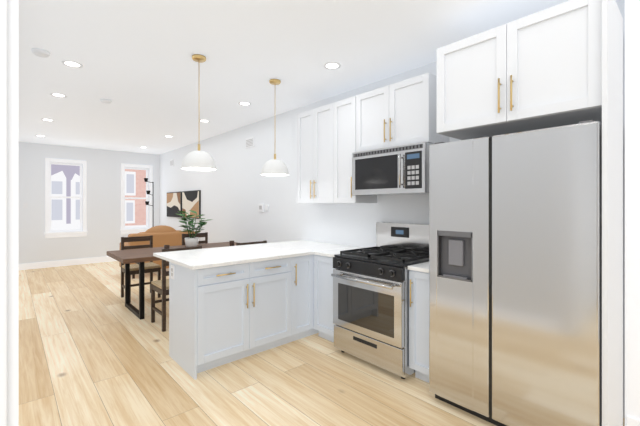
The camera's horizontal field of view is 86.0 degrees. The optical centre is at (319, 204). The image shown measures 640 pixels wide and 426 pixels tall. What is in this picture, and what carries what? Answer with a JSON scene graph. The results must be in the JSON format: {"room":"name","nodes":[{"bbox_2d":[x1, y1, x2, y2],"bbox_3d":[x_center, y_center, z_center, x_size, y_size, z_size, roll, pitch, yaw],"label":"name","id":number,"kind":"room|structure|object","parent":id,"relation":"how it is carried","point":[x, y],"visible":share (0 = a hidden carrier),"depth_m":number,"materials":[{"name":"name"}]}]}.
{"room":"kitchen","nodes":[
{"label":"kitchen","id":0,"kind":"room"},
{"bbox_2d":[0,0,18,425],"bbox_3d":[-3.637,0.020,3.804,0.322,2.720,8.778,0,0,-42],"label":"door frame","id":1,"kind":"structure","parent":0,"point":[9,212],"depth_m":0.63,"materials":[{"name":"white paint"}]},
{"bbox_2d":[19,142,158,263],"bbox_3d":[-5.958,0.020,7.824,5.450,2.720,0.300,0,0,-42],"label":"wall","id":2,"kind":"structure","parent":0,"point":[103,237],"depth_m":8.04,"materials":[{"name":"white paint"}]},
{"bbox_2d":[44,158,87,237],"bbox_3d":[-5.801,-0.150,7.841,0.795,1.760,0.215,0,0,-42],"label":"window","id":3,"kind":"structure","parent":2,"relation":"in","point":[62,233],"depth_m":7.80,"materials":[{"name":"white wood"}]},
{"bbox_2d":[19,256,116,269],"bbox_3d":[-5.363,1.315,8.146,2.880,0.130,0.020,0,0,-42],"label":"baseboard","id":4,"kind":"structure","parent":2,"relation":"attached to","point":[26,266],"depth_m":7.76,"materials":[{"name":"white wood"}]},
{"bbox_2d":[120,164,151,233],"bbox_3d":[-4.718,-0.150,8.820,0.765,1.760,0.215,0,0,-42],"label":"window","id":5,"kind":"structure","parent":2,"relation":"in","point":[127,230],"depth_m":8.78,"materials":[{"name":"white wood"}]},
{"bbox_2d":[19,0,616,154],"bbox_3d":[-1.986,-1.380,3.428,5.450,0.080,12.150,0,0,-42],"label":"ceiling","id":6,"kind":"structure","parent":0,"point":[148,76],"depth_m":3.10,"materials":[{"name":"white paint"}]},
{"bbox_2d":[31,48,49,57],"bbox_3d":[-2.433,-1.323,2.991,0.129,0.035,0.129,0,0,42],"label":"smoke detector","id":7,"kind":"object","parent":6,"relation":"attached to","point":[39,52],"depth_m":2.96,"materials":[{"name":"white plastic"}]},
{"bbox_2d":[50,93,66,97],"bbox_3d":[-3.187,-1.338,4.183,0.167,0.004,0.167,0,0,3],"label":"recessed light","id":8,"kind":"object","parent":6,"relation":"in","point":[53,94],"depth_m":4.19,"materials":[{"name":"white plastic"}]},
{"bbox_2d":[62,60,82,67],"bbox_3d":[-2.355,-1.338,3.263,0.167,0.004,0.167,0,0,3],"label":"recessed light","id":9,"kind":"object","parent":6,"relation":"in","point":[68,63],"depth_m":3.27,"materials":[{"name":"white plastic"}]},
{"bbox_2d":[100,98,111,103],"bbox_3d":[-2.731,-1.323,4.379,0.129,0.035,0.129,0,0,42],"label":"smoke detector","id":10,"kind":"object","parent":6,"relation":"attached to","point":[107,101],"depth_m":4.34,"materials":[{"name":"white plastic"}]},
{"bbox_2d":[181,54,215,170],"bbox_3d":[-1.096,-0.833,3.107,0.304,1.015,0.304,0,0,-42],"label":"pendant light","id":11,"kind":"object","parent":6,"relation":"hanging from","point":[198,160],"visible":1,"depth_m":3.03,"materials":[{"name":"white metal"}]},
{"bbox_2d":[238,102,250,105],"bbox_3d":[-0.995,-1.338,4.532,0.167,0.004,0.167,0,0,3],"label":"recessed light","id":12,"kind":"object","parent":6,"relation":"in","point":[240,103],"depth_m":4.52,"materials":[{"name":"white plastic"}]},
{"bbox_2d":[261,79,288,175],"bbox_3d":[-0.485,-0.833,3.699,0.304,1.015,0.304,0,0,-42],"label":"pendant light","id":13,"kind":"object","parent":6,"relation":"hanging from","point":[274,167],"visible":1,"depth_m":3.61,"materials":[{"name":"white metal"}]},
{"bbox_2d":[324,62,340,69],"bbox_3d":[0.118,-1.338,3.301,0.167,0.004,0.167,0,0,3],"label":"recessed light","id":14,"kind":"object","parent":6,"relation":"in","point":[332,65],"depth_m":3.29,"materials":[{"name":"white plastic"}]},
{"bbox_2d":[19,261,624,425],"bbox_3d":[-1.986,1.410,3.428,5.450,0.060,12.150,0,0,-42],"label":"floor","id":15,"kind":"structure","parent":0,"point":[93,350],"depth_m":2.73,"materials":[{"name":"brown wood"}]},
{"bbox_2d":[121,235,160,302],"bbox_3d":[-2.675,0.930,5.123,0.440,0.900,0.430,0,0,-42],"label":"chair","id":16,"kind":"object","parent":15,"relation":"on","point":[151,267],"visible":0.67,"depth_m":5.12,"materials":[{"name":"brown wood"}]},
{"bbox_2d":[144,178,153,226],"bbox_3d":[-4.145,0.360,8.453,0.317,2.040,0.262,0,0,-42],"label":"floor lamp","id":17,"kind":"object","parent":15,"relation":"on","point":[148,192],"visible":0.65,"depth_m":8.46,"materials":[{"name":"black metal"}]},
{"bbox_2d":[119,225,194,278],"bbox_3d":[-3.335,0.893,7.061,1.240,0.974,0.850,0,0,-42],"label":"sofa","id":18,"kind":"object","parent":15,"relation":"on","point":[163,235],"visible":0.38,"depth_m":6.72,"materials":[{"name":"brown leather"}]},
{"bbox_2d":[107,242,237,319],"bbox_3d":[-1.877,1.000,4.881,1.840,0.760,0.920,0,0,-42],"label":"dining table","id":19,"kind":"object","parent":15,"relation":"on","point":[141,256],"visible":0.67,"depth_m":4.35,"materials":[{"name":"brown wood"}]},
{"bbox_2d":[177,210,211,246],"bbox_3d":[-1.868,0.348,5.131,0.525,0.542,0.494,0,0,-42],"label":"plant","id":20,"kind":"object","parent":19,"relation":"on","point":[190,241],"visible":1,"depth_m":5.05,"materials":[{"name":"green plant"}]},
{"bbox_2d":[164,241,233,248],"bbox_3d":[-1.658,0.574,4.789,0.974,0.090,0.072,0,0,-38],"label":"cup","id":21,"kind":"object","parent":19,"relation":"on","point":[168,246],"visible":0.54,"depth_m":4.52,"materials":[{"name":"brown"}]},
{"bbox_2d":[151,246,201,331],"bbox_3d":[-1.690,0.930,4.033,0.440,0.900,0.430,0,0,-42],"label":"chair","id":22,"kind":"object","parent":15,"relation":"on","point":[160,286],"visible":0.46,"depth_m":3.80,"materials":[{"name":"brown wood"}]},
{"bbox_2d":[182,232,207,244],"bbox_3d":[-2.007,0.930,5.727,0.440,0.900,0.430,0,0,-42],"label":"chair","id":23,"kind":"object","parent":15,"relation":"on","point":[205,235],"visible":0.21,"depth_m":5.92,"materials":[{"name":"brown wood"}]},
{"bbox_2d":[166,260,284,379],"bbox_3d":[-0.806,0.943,3.263,1.019,0.874,0.587,0,0,-42],"label":"base cabinet","id":24,"kind":"object","parent":15,"relation":"on","point":[228,304],"depth_m":2.95,"materials":[{"name":"white wood"}]},
{"bbox_2d":[153,240,352,271],"bbox_3d":[-0.619,0.490,3.665,1.896,0.030,0.990,0,0,-42],"label":"countertop","id":25,"kind":"structure","parent":24,"relation":"on","point":[193,259],"depth_m":3.36,"materials":[{"name":"white stone"}]},
{"bbox_2d":[236,240,266,245],"bbox_3d":[-1.022,0.930,4.636,0.440,0.900,0.430,0,0,-42],"label":"chair","id":26,"kind":"object","parent":15,"relation":"on","point":[249,243],"visible":0.08,"depth_m":4.47,"materials":[{"name":"brown wood"}]},
{"bbox_2d":[285,252,312,343],"bbox_3d":[-0.361,0.943,3.621,0.360,0.874,0.641,0,0,-42],"label":"base cabinet","id":27,"kind":"object","parent":15,"relation":"on","point":[298,269],"depth_m":3.43,"materials":[{"name":"white wood"}]},
{"bbox_2d":[313,252,334,341],"bbox_3d":[0.257,0.943,3.597,0.688,0.874,0.385,0,0,-42],"label":"base cabinet","id":28,"kind":"object","parent":15,"relation":"on","point":[323,324],"depth_m":3.45,"materials":[{"name":"white wood"}]},
{"bbox_2d":[321,248,359,255],"bbox_3d":[0.289,0.490,3.593,0.646,0.030,0.335,0,0,-42],"label":"countertop","id":29,"kind":"structure","parent":28,"relation":"on","point":[328,251],"depth_m":3.58,"materials":[{"name":"white stone"}]},
{"bbox_2d":[331,222,428,378],"bbox_3d":[0.612,0.780,3.135,0.777,1.200,0.764,0,0,-42],"label":"range","id":30,"kind":"object","parent":15,"relation":"on","point":[371,304],"visible":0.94,"depth_m":2.92,"materials":[{"name":"silver metal"}]},
{"bbox_2d":[408,262,428,382],"bbox_3d":[0.993,0.927,2.803,0.660,0.905,0.228,0,0,-42],"label":"base cabinet","id":31,"kind":"object","parent":15,"relation":"on","point":[419,318],"visible":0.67,"depth_m":2.64,"materials":[{"name":"white wood"}]},
{"bbox_2d":[429,120,601,425],"bbox_3d":[1.358,0.471,2.316,0.740,1.817,0.944,0,0,-42],"label":"fridge","id":32,"kind":"object","parent":15,"relation":"on","point":[515,279],"visible":1,"depth_m":1.99,"materials":[{"name":"silver metal"}]},
{"bbox_2d":[602,0,622,425],"bbox_3d":[1.610,0.135,1.883,0.514,2.490,0.023,0,0,-42],"label":"panel","id":33,"kind":"object","parent":15,"relation":"on","point":[612,216],"visible":1,"depth_m":1.80,"materials":[{"name":"white paint"}]},
{"bbox_2d":[159,0,639,425],"bbox_3d":[-0.383,0.020,4.876,0.530,2.720,11.550,0,0,-42],"label":"wall","id":34,"kind":"structure","parent":0,"point":[236,187],"depth_m":4.65,"materials":[{"name":"white paint"}]},
{"bbox_2d":[167,192,180,217],"bbox_3d":[-3.524,-0.010,8.272,0.033,0.600,0.960,0,0,-42],"label":"picture","id":35,"kind":"object","parent":34,"relation":"attached to","point":[173,198],"depth_m":8.25,"materials":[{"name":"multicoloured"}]},
{"bbox_2d":[181,190,200,218],"bbox_3d":[-2.820,-0.010,7.493,0.033,0.600,0.960,0,0,-42],"label":"picture","id":36,"kind":"object","parent":34,"relation":"attached to","point":[186,201],"depth_m":7.43,"materials":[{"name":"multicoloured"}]},
{"bbox_2d":[246,136,253,147],"bbox_3d":[-1.163,-1.035,5.675,0.012,0.170,0.260,0,0,-42],"label":"air vent","id":37,"kind":"object","parent":34,"relation":"in","point":[249,142],"depth_m":5.66,"materials":[{"name":"white plastic"}]},
{"bbox_2d":[258,204,268,211],"bbox_3d":[-0.886,0.045,5.359,0.026,0.130,0.260,0,0,-42],"label":"thermostat","id":38,"kind":"object","parent":34,"relation":"attached to","point":[260,207],"visible":0.96,"depth_m":5.36,"materials":[{"name":"white plastic"}]},
{"bbox_2d":[297,96,376,202],"bbox_3d":[0.155,-0.565,3.939,0.380,1.090,0.962,0,0,-42],"label":"upper cabinet","id":39,"kind":"object","parent":34,"relation":"attached to","point":[326,141],"visible":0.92,"depth_m":3.80,"materials":[{"name":"white paint"}]},
{"bbox_2d":[356,73,448,151],"bbox_3d":[0.754,-0.819,3.276,0.380,0.583,0.814,0,0,-42],"label":"upper cabinet","id":40,"kind":"object","parent":34,"relation":"attached to","point":[404,112],"visible":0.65,"depth_m":3.10,"materials":[{"name":"white paint"}]},
{"bbox_2d":[352,142,432,195],"bbox_3d":[0.728,-0.311,3.252,0.451,0.423,0.814,0,0,-42],"label":"microwave","id":41,"kind":"object","parent":40,"relation":"attached to","point":[400,170],"visible":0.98,"depth_m":3.07,"materials":[{"name":"silver metal"}]},
{"bbox_2d":[437,0,601,139],"bbox_3d":[1.383,-0.810,2.320,0.730,0.600,0.922,0,0,-42],"label":"upper cabinet","id":42,"kind":"object","parent":34,"relation":"attached to","point":[542,69],"visible":0.96,"depth_m":2.04,"materials":[{"name":"white paint"}]},
{"bbox_2d":[627,416,639,425],"bbox_3d":[2.552,1.315,1.221,0.016,0.130,2.189,0,0,-42],"label":"baseboard","id":43,"kind":"structure","parent":34,"relation":"attached to","point":[631,421],"depth_m":2.01,"materials":[{"name":"white wood"}]},
{"label":"outside","id":44,"kind":"structure","parent":0,"visible":0},
{"bbox_2d":[51,164,145,229],"bbox_3d":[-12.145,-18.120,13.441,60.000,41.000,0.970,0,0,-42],"label":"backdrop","id":45,"kind":"structure","parent":44,"point":[65,212],"depth_m":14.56,"materials":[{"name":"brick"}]}
]}

